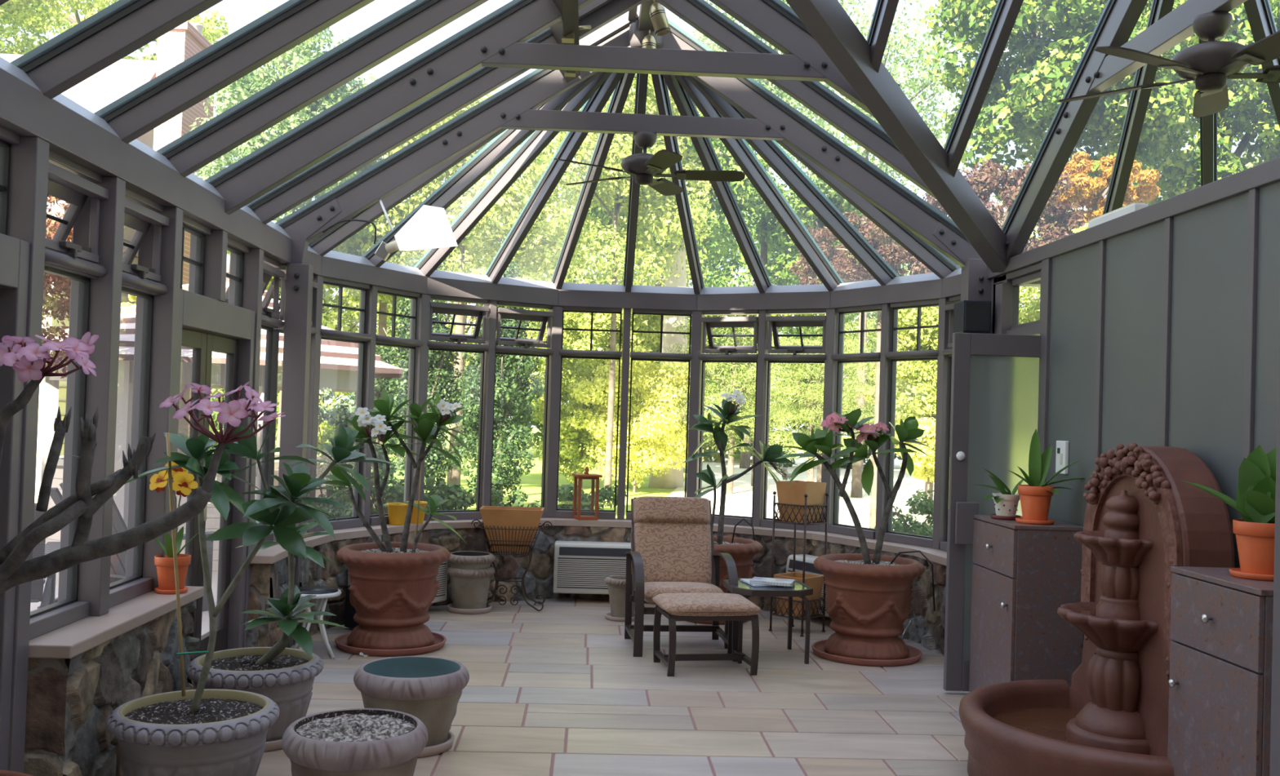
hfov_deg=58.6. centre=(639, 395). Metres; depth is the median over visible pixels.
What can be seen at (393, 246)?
socket
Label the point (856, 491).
shade tree
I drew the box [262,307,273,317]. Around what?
window latch
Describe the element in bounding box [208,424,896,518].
lawn
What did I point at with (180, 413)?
flower
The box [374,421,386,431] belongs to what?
flower
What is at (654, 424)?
tree
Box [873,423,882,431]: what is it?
flower
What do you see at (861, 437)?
flower
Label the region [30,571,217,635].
patio
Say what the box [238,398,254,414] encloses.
flower
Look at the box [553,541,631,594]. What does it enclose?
air conditioner
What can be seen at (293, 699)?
pot
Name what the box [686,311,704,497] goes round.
post
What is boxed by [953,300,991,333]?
speaker
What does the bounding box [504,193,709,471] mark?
tree
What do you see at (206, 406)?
flower
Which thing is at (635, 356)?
window
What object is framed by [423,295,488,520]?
window
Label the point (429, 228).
lamp
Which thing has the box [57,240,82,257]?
window latch
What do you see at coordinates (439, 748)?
saucer
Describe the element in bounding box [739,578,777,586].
magazine
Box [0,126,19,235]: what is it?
window
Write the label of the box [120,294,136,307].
shrub
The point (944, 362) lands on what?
post
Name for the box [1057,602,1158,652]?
bowl
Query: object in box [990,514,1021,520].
saucer
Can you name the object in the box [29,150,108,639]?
window
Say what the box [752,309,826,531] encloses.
window
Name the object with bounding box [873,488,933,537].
shrub
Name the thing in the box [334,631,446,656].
saucer
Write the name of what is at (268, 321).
window
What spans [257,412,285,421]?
flower
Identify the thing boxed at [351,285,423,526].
window
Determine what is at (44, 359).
flower
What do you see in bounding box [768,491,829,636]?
plant stand
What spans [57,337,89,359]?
flower
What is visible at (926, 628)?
wall
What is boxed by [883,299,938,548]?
window
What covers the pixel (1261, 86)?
shade tree
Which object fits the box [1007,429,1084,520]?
potted plant
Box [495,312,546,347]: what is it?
vent
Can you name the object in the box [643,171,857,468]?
tree
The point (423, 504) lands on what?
pot
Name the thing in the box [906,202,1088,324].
tree
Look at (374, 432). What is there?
flower
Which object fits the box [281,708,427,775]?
pot
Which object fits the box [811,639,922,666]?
saucer
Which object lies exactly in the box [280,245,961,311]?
beam
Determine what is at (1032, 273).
window
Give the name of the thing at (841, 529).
window
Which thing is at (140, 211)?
window
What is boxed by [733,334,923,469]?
undergrowth
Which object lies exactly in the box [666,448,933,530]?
driveway
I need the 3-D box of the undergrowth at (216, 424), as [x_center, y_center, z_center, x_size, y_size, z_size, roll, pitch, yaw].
[-15.075,-0.346,37.412,7.296,4.992,3.621,2,-1,3]
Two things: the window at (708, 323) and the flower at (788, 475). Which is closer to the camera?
the flower at (788, 475)
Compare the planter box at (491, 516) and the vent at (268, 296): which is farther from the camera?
the planter box at (491, 516)
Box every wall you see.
[23,544,300,775]
[273,518,946,655]
[986,156,1279,639]
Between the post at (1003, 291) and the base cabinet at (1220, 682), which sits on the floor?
the base cabinet at (1220, 682)
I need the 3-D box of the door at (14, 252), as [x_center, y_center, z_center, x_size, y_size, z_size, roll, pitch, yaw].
[-2.200,0.488,3.327,0.140,2.070,1.255,2,-1,-2]
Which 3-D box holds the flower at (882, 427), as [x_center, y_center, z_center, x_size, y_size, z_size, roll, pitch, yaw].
[1.599,0.212,7.512,0.090,0.073,0.060,2,-1,-31]
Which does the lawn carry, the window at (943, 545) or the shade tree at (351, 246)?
the shade tree at (351, 246)
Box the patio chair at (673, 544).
[624,496,737,657]
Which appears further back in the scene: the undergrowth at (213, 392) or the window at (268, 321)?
the undergrowth at (213, 392)
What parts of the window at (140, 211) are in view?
screen frame, transom rail, stay arm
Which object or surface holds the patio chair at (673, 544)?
on the floor
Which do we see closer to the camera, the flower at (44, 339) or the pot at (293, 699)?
the flower at (44, 339)
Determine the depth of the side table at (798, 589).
7.20 m
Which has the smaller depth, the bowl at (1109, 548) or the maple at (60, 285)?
the bowl at (1109, 548)
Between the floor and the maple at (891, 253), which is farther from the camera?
the maple at (891, 253)
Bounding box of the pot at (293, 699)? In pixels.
[194,677,315,742]
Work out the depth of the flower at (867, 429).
7.45 m
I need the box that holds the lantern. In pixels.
[571,466,602,520]
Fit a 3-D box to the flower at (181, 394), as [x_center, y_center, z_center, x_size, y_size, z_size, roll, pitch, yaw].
[-1.181,0.005,2.932,0.034,0.058,0.065,2,-1,-13]
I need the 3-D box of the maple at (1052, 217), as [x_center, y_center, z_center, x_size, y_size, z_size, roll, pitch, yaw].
[3.750,-0.232,12.184,1.764,4.574,1.620,3,-1,-41]
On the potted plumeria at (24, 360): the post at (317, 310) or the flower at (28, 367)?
the flower at (28, 367)
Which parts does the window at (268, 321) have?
screen frame, transom rail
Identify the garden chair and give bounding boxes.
[31,502,60,608]
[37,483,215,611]
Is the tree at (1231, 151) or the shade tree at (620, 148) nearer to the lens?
the shade tree at (620, 148)
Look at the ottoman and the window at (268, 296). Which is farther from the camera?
the window at (268, 296)
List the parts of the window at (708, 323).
transom rail, screen frame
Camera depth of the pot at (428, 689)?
5.03 m
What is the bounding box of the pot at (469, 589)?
[446,566,494,608]
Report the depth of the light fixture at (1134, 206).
5.69 m
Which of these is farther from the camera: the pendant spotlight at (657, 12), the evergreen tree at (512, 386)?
the evergreen tree at (512, 386)
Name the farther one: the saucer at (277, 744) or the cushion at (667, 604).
the cushion at (667, 604)
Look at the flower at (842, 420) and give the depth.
7.45 m
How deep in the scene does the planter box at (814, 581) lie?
8.25 m
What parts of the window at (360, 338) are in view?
transom rail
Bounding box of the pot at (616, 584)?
[604,575,635,617]
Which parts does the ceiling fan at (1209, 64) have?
blade, blade, blade, blade, blade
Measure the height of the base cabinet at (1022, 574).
1.030 m
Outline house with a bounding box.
[0,20,213,502]
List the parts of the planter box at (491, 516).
panel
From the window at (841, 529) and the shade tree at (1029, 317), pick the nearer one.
the window at (841, 529)
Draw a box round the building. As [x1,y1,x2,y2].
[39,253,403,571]
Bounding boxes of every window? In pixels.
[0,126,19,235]
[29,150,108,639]
[70,187,169,608]
[180,215,211,295]
[222,237,248,307]
[225,255,284,547]
[262,265,317,540]
[314,276,372,532]
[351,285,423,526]
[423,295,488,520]
[479,300,554,518]
[555,306,631,519]
[626,308,692,519]
[697,310,759,526]
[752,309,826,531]
[828,303,897,539]
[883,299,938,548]
[939,295,960,551]
[989,262,1041,335]
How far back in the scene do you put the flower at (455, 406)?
7.23 m
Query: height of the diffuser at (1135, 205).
0.007 m
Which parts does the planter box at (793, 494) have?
panel, panel, panel, panel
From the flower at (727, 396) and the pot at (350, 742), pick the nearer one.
the pot at (350, 742)
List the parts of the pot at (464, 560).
pot, pot interior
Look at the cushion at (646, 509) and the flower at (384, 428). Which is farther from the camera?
the cushion at (646, 509)
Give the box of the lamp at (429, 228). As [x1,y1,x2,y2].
[322,198,457,261]
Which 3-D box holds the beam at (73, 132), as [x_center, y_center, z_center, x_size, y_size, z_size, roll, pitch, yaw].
[-2.160,-1.031,3.352,0.185,0.230,8.050,2,-1,-2]
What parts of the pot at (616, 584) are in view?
pot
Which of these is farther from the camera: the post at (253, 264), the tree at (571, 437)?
the tree at (571, 437)
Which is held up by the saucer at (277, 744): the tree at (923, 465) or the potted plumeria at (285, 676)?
the potted plumeria at (285, 676)
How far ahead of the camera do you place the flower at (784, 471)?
8.69 m
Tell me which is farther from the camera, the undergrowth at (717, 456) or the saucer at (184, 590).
the undergrowth at (717, 456)
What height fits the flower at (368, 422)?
0.050 m
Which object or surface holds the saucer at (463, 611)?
on the floor
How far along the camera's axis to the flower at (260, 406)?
2.84 m
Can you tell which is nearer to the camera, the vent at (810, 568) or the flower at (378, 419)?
the flower at (378, 419)
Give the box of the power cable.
[901,620,912,639]
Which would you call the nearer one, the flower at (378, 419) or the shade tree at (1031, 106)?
the flower at (378, 419)
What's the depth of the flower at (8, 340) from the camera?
2.90 m
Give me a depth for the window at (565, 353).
9.67 m
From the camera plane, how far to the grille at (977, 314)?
7.22 m
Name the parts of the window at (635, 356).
transom rail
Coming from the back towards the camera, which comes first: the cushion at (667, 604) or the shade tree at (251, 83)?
the shade tree at (251, 83)
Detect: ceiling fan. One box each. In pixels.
[554,131,745,195]
[1057,11,1279,117]
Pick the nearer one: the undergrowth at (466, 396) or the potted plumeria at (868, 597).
the potted plumeria at (868, 597)
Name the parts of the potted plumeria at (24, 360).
stem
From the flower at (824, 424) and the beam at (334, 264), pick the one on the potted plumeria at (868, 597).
the flower at (824, 424)
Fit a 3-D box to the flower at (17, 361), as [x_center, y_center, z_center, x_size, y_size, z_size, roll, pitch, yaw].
[-1.531,-0.084,2.803,0.059,0.043,0.063,1,-1,16]
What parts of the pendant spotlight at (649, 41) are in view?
lamp shade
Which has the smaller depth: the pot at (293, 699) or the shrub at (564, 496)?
the pot at (293, 699)
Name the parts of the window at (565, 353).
transom rail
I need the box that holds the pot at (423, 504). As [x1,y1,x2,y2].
[406,501,426,524]
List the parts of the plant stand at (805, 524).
post, post, post, post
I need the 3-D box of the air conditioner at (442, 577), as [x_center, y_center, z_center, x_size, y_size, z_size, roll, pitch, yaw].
[-1.760,1.354,8.364,0.206,0.405,0.900,1,-1,28]
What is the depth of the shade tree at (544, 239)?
19.54 m
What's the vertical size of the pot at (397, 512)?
0.160 m
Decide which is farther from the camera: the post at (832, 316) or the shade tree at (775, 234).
the shade tree at (775, 234)
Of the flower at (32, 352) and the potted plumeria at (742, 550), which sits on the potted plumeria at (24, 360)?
the flower at (32, 352)
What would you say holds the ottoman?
on the floor
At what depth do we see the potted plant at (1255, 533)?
3.98 m
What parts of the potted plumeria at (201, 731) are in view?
stem, stem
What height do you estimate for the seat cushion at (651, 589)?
0.135 m
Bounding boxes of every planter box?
[479,506,544,552]
[773,572,823,617]
[776,480,826,523]
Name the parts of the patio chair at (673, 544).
leg, armrest, seat frame, leg, armrest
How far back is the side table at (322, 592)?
6.89 m
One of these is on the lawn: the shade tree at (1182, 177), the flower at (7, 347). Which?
the shade tree at (1182, 177)
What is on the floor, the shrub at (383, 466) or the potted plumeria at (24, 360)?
the potted plumeria at (24, 360)
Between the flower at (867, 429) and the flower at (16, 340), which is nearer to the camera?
the flower at (16, 340)
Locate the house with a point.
(186, 40)
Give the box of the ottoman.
[652,593,762,676]
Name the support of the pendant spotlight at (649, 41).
hanging from the ceiling
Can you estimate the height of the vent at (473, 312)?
0.300 m
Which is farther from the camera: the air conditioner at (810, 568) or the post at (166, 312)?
the air conditioner at (810, 568)
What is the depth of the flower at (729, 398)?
8.64 m
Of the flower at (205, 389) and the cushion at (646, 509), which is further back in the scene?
the cushion at (646, 509)
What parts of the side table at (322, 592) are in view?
leg, leg, seat, leg, leg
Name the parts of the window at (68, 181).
screen frame, transom rail, stay arm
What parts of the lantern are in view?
corner post, corner post, lid, corner post, corner post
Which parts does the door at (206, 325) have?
handle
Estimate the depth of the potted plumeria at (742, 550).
8.71 m
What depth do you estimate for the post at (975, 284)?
7.47 m
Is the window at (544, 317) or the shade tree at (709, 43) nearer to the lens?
the window at (544, 317)
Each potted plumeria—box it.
[0,331,285,775]
[106,423,396,775]
[186,522,350,742]
[321,387,470,649]
[682,389,796,625]
[774,408,935,660]
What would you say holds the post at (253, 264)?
on the floor
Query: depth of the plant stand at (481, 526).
8.82 m
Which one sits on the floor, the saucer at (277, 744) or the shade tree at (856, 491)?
the saucer at (277, 744)
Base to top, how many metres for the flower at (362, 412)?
0.066 m
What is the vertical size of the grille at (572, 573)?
0.245 m
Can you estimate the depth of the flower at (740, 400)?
8.60 m
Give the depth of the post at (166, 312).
5.31 m
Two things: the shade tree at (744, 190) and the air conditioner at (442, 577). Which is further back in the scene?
the shade tree at (744, 190)
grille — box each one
[435,563,446,597]
[556,557,626,589]
[964,302,990,331]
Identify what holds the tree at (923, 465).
on the lawn
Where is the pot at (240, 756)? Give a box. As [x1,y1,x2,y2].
[116,728,268,775]
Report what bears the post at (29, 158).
on the floor
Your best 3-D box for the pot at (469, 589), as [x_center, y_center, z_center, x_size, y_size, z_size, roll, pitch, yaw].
[-1.299,1.473,8.728,0.369,0.316,0.370,1,-1,43]
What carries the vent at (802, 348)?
attached to the window at (776, 322)
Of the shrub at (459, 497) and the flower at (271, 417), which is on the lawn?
the shrub at (459, 497)
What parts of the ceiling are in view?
knee plate, knee plate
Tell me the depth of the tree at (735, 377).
23.75 m
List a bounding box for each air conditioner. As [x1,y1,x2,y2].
[347,560,448,603]
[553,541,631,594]
[786,554,830,617]
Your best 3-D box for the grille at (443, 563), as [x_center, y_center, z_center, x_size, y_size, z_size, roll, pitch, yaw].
[-1.674,1.391,8.319,0.002,0.245,0.840,1,-1,28]
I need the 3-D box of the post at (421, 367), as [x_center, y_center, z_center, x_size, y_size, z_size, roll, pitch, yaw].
[-1.769,0.098,9.043,0.150,1.790,0.085,1,-1,43]
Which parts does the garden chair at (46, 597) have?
leg, armrest, leg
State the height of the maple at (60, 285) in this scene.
3.926 m
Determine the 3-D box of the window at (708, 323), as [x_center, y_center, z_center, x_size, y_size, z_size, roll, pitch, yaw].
[0.760,0.178,9.632,0.527,1.810,0.227,1,-1,28]
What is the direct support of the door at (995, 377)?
in the wall at (1159, 322)
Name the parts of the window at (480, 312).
screen frame, transom rail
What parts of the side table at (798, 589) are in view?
leg, leg, glass, leg, leg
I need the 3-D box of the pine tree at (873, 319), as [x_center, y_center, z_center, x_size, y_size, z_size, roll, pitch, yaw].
[5.290,0.258,26.188,3.500,4.216,3.594,3,-1,-44]
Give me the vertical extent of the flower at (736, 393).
0.075 m
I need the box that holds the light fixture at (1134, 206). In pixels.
[1088,202,1148,228]
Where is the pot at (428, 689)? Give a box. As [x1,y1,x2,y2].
[353,656,469,747]
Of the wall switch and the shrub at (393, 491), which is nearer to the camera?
the wall switch
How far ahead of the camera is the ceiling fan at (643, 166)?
7.43 m
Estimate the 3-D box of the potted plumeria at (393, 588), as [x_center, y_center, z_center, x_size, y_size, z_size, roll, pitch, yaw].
[-1.584,0.780,7.365,0.964,1.648,0.719,2,-1,-12]
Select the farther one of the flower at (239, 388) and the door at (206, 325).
the door at (206, 325)
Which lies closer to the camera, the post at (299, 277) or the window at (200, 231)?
the window at (200, 231)
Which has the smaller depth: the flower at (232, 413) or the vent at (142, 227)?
the flower at (232, 413)
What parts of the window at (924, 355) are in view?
transom rail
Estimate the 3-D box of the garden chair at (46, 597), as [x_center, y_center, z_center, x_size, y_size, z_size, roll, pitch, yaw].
[-4.053,1.068,7.143,0.760,1.013,1.015,2,-1,-22]
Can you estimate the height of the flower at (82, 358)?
0.059 m
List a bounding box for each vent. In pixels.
[46,178,88,241]
[70,212,151,265]
[225,272,271,303]
[262,277,281,319]
[431,307,482,343]
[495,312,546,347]
[706,320,759,355]
[772,321,822,355]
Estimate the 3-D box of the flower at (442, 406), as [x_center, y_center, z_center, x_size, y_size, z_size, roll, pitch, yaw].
[-1.255,0.071,7.261,0.073,0.086,0.046,2,-1,-2]
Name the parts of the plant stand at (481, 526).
leg, leg, frame, leg, leg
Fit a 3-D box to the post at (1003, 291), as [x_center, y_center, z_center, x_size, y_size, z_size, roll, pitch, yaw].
[2.279,0.191,7.209,0.070,1.790,0.120,2,-1,-2]
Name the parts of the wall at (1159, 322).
rail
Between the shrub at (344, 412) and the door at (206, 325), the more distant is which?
the shrub at (344, 412)
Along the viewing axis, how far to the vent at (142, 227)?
5.26 m
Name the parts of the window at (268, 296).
transom rail, screen frame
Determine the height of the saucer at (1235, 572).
0.022 m
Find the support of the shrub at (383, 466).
on the lawn
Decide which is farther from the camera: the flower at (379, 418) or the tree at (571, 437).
the tree at (571, 437)
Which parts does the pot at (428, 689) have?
pot, pot interior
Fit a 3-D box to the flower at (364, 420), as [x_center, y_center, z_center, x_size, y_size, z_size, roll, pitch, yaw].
[-1.704,0.151,7.131,0.083,0.056,0.062,2,-1,-2]
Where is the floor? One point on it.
(557, 690)
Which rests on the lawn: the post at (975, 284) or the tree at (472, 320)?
the tree at (472, 320)
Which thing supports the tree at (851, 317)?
on the lawn
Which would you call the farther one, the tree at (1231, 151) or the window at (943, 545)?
the tree at (1231, 151)
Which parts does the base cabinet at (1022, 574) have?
knob, door, drawer, knob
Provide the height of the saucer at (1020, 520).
0.022 m
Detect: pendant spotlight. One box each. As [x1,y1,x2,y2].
[641,24,656,48]
[647,0,670,35]
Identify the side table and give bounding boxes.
[293,586,341,658]
[723,578,813,664]
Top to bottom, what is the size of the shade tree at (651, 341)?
5.410 m
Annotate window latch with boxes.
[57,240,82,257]
[130,264,148,279]
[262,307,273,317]
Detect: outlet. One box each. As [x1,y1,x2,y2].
[559,546,631,556]
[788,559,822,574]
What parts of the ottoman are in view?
leg, leg, frame, leg, leg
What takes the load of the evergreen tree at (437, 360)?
on the lawn
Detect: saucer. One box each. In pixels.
[154,586,188,595]
[264,739,282,751]
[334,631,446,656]
[417,730,454,758]
[446,603,492,614]
[604,612,634,622]
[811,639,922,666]
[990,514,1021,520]
[1015,517,1054,524]
[1229,568,1274,582]
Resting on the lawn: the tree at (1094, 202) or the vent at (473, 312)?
the tree at (1094, 202)
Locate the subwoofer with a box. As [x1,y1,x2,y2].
[344,585,359,629]
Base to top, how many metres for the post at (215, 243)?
0.370 m
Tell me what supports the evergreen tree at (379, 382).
on the lawn
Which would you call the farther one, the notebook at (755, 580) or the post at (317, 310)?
the post at (317, 310)
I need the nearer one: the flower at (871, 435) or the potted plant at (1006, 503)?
the potted plant at (1006, 503)
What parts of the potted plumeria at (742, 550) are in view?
stem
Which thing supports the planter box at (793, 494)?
in the plant stand at (805, 524)
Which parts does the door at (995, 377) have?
pull plate, pane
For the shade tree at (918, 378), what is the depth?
19.76 m
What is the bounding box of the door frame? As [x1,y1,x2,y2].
[1269,302,1279,775]
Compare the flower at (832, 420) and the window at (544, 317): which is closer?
the flower at (832, 420)
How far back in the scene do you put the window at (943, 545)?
8.08 m
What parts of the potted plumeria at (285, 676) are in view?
stem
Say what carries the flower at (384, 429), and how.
on the potted plumeria at (393, 588)
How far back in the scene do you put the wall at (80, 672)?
4.44 m
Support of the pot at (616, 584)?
on the saucer at (607, 615)
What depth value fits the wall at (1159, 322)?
5.13 m
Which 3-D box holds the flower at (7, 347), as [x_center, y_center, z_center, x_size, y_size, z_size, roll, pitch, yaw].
[-1.585,-0.103,2.851,0.078,0.072,0.037,1,-1,22]
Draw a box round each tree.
[0,0,229,60]
[189,10,383,462]
[226,250,441,453]
[330,195,472,444]
[330,345,407,498]
[336,88,582,484]
[344,177,577,435]
[373,253,470,494]
[446,260,545,502]
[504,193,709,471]
[518,41,726,490]
[528,344,630,488]
[537,276,691,475]
[563,80,786,488]
[567,343,703,493]
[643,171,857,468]
[655,315,816,493]
[679,0,867,486]
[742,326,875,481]
[746,150,906,482]
[757,0,971,497]
[792,252,934,395]
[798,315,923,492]
[863,306,938,515]
[894,417,935,525]
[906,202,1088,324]
[921,0,1217,236]
[1018,298,1039,324]
[1052,151,1162,228]
[1085,0,1279,205]
[1231,0,1279,146]
[1231,151,1263,163]
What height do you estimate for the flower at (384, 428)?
0.039 m
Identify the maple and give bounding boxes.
[40,195,126,378]
[789,210,933,528]
[922,159,1084,267]
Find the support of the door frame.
on the floor
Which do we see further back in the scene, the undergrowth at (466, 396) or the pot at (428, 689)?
the undergrowth at (466, 396)
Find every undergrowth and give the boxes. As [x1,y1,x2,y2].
[208,388,279,450]
[210,348,405,447]
[376,342,536,457]
[503,358,654,447]
[627,363,799,462]
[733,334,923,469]
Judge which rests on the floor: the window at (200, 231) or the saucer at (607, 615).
the saucer at (607, 615)
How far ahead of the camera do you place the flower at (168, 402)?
2.87 m
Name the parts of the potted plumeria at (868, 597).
stem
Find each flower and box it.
[0,335,23,353]
[0,340,21,366]
[3,352,25,369]
[4,336,35,345]
[12,355,44,382]
[17,342,50,361]
[35,334,56,342]
[38,358,61,361]
[41,342,75,351]
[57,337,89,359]
[75,352,96,377]
[78,331,98,354]
[159,393,181,408]
[172,399,199,419]
[173,386,187,404]
[184,382,211,395]
[195,399,222,415]
[203,391,232,399]
[216,400,248,426]
[226,382,249,395]
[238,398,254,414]
[244,385,262,405]
[253,400,278,412]
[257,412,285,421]
[355,407,369,417]
[356,418,366,426]
[360,414,373,423]
[365,419,374,426]
[370,426,378,436]
[371,415,386,422]
[373,414,386,422]
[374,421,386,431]
[378,426,387,435]
[382,426,391,431]
[436,399,448,413]
[440,405,450,415]
[446,403,456,412]
[451,402,462,409]
[720,393,733,398]
[726,395,736,401]
[733,389,742,396]
[736,395,746,404]
[780,467,787,475]
[781,475,787,479]
[786,473,791,479]
[820,419,830,428]
[825,413,838,426]
[826,412,839,425]
[829,418,841,432]
[835,416,848,423]
[855,424,863,432]
[856,433,866,443]
[859,423,875,435]
[869,433,879,438]
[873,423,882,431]
[877,422,888,432]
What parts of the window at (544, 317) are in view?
stay arm, screen frame, transom rail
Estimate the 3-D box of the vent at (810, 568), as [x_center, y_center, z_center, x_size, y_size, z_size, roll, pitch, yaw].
[1.388,1.316,8.553,0.021,0.065,0.820,2,-1,-32]
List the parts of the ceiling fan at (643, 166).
blade, blade, blade, blade, blade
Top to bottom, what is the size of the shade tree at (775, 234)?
8.200 m
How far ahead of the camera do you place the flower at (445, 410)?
7.23 m
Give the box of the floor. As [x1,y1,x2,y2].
[256,598,970,775]
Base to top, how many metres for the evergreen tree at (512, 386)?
3.818 m
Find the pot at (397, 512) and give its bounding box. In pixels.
[386,502,408,525]
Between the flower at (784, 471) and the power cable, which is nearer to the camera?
the power cable
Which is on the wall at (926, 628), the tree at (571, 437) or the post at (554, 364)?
the post at (554, 364)
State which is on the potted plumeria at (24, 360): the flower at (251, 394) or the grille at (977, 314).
the flower at (251, 394)
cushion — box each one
[632,496,710,524]
[634,522,711,584]
[644,582,724,604]
[652,593,762,616]
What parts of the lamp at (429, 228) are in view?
hanging rod, lamp shade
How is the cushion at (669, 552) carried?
on the patio chair at (673, 544)
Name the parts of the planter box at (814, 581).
panel, panel, panel, panel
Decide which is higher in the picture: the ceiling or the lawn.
the ceiling
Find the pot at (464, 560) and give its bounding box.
[447,551,495,569]
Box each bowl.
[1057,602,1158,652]
[1073,530,1153,566]
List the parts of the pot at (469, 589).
pot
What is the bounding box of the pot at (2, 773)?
[0,769,33,775]
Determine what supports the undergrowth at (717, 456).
on the lawn
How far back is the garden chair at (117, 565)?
8.19 m
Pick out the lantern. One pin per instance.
(580, 477)
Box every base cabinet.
[968,515,1083,692]
[1167,566,1273,775]
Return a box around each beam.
[0,57,292,264]
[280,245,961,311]
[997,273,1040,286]
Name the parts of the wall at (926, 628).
sill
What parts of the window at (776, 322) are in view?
transom rail, screen frame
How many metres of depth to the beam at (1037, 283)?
7.22 m
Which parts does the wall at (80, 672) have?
sill, sill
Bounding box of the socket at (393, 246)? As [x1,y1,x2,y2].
[385,240,399,253]
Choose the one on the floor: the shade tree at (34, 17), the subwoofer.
the subwoofer
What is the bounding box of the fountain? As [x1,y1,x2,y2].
[958,442,1235,775]
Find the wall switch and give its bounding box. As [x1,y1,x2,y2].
[1055,440,1068,474]
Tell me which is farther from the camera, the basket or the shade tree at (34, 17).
the shade tree at (34, 17)
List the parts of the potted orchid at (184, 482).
flower, pot, flower, stem, flower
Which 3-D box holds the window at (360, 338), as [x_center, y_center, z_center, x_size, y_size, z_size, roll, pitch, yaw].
[-2.173,0.060,8.232,0.126,1.810,0.527,1,-1,28]
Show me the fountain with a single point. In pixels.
(1141, 522)
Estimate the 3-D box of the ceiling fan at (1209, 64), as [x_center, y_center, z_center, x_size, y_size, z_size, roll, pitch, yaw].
[2.456,-1.451,4.824,1.264,0.312,1.251,2,-1,-2]
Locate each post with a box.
[7,136,49,773]
[57,176,125,616]
[124,206,183,591]
[188,229,227,302]
[228,248,263,648]
[275,263,313,645]
[304,275,323,533]
[404,293,431,502]
[544,306,562,518]
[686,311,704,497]
[819,308,844,532]
[932,297,955,550]
[960,258,991,333]
[994,282,1013,334]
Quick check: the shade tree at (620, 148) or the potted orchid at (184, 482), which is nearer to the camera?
the potted orchid at (184, 482)
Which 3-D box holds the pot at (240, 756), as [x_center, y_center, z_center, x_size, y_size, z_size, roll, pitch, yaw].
[-1.710,1.399,4.366,0.550,0.260,0.550,2,-1,-2]
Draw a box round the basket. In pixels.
[471,519,552,555]
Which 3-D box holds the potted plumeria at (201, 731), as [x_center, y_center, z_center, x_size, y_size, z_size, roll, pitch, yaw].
[-1.478,0.821,4.478,1.087,1.432,0.676,2,-1,-32]
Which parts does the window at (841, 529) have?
transom rail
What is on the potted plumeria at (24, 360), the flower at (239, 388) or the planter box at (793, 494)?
the flower at (239, 388)
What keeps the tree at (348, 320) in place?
on the lawn
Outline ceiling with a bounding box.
[0,0,1279,294]
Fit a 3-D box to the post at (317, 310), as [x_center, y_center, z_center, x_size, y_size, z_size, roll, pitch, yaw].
[-2.330,0.060,7.964,0.150,1.790,0.085,2,-1,13]
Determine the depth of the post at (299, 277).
7.31 m
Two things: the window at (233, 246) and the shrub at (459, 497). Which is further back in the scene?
the shrub at (459, 497)
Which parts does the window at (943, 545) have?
transom rail, screen frame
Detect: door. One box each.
[0,233,30,770]
[170,288,255,689]
[943,333,1040,691]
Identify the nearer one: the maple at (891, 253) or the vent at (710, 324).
the vent at (710, 324)
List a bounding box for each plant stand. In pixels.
[471,519,552,611]
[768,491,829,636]
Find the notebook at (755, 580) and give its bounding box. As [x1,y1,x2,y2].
[749,577,795,586]
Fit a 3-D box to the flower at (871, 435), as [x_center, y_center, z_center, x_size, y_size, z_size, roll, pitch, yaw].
[1.522,0.248,7.466,0.094,0.068,0.072,3,-1,-36]
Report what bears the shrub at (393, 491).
on the lawn
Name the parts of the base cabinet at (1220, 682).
knob, knob, door, drawer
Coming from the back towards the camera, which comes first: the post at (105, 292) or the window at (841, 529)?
the window at (841, 529)
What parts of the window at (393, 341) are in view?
transom rail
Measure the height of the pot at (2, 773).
0.535 m
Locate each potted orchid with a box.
[149,462,199,590]
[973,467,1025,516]
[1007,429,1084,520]
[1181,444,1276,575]
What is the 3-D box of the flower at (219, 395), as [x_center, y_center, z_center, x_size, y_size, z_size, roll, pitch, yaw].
[-1.083,0.001,2.933,0.074,0.022,0.072,2,-1,-2]
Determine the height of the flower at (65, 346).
0.024 m
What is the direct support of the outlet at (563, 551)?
attached to the air conditioner at (580, 567)
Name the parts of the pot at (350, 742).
pot, pot interior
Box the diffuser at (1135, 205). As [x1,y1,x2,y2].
[1090,202,1145,220]
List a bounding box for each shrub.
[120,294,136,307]
[315,387,382,519]
[332,463,426,516]
[345,442,396,510]
[386,462,504,513]
[495,488,541,507]
[557,483,626,510]
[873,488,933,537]
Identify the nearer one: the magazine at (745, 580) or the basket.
the magazine at (745, 580)
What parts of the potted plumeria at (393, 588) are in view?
stem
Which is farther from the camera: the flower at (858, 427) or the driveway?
the driveway
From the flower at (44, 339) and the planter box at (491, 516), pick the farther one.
the planter box at (491, 516)

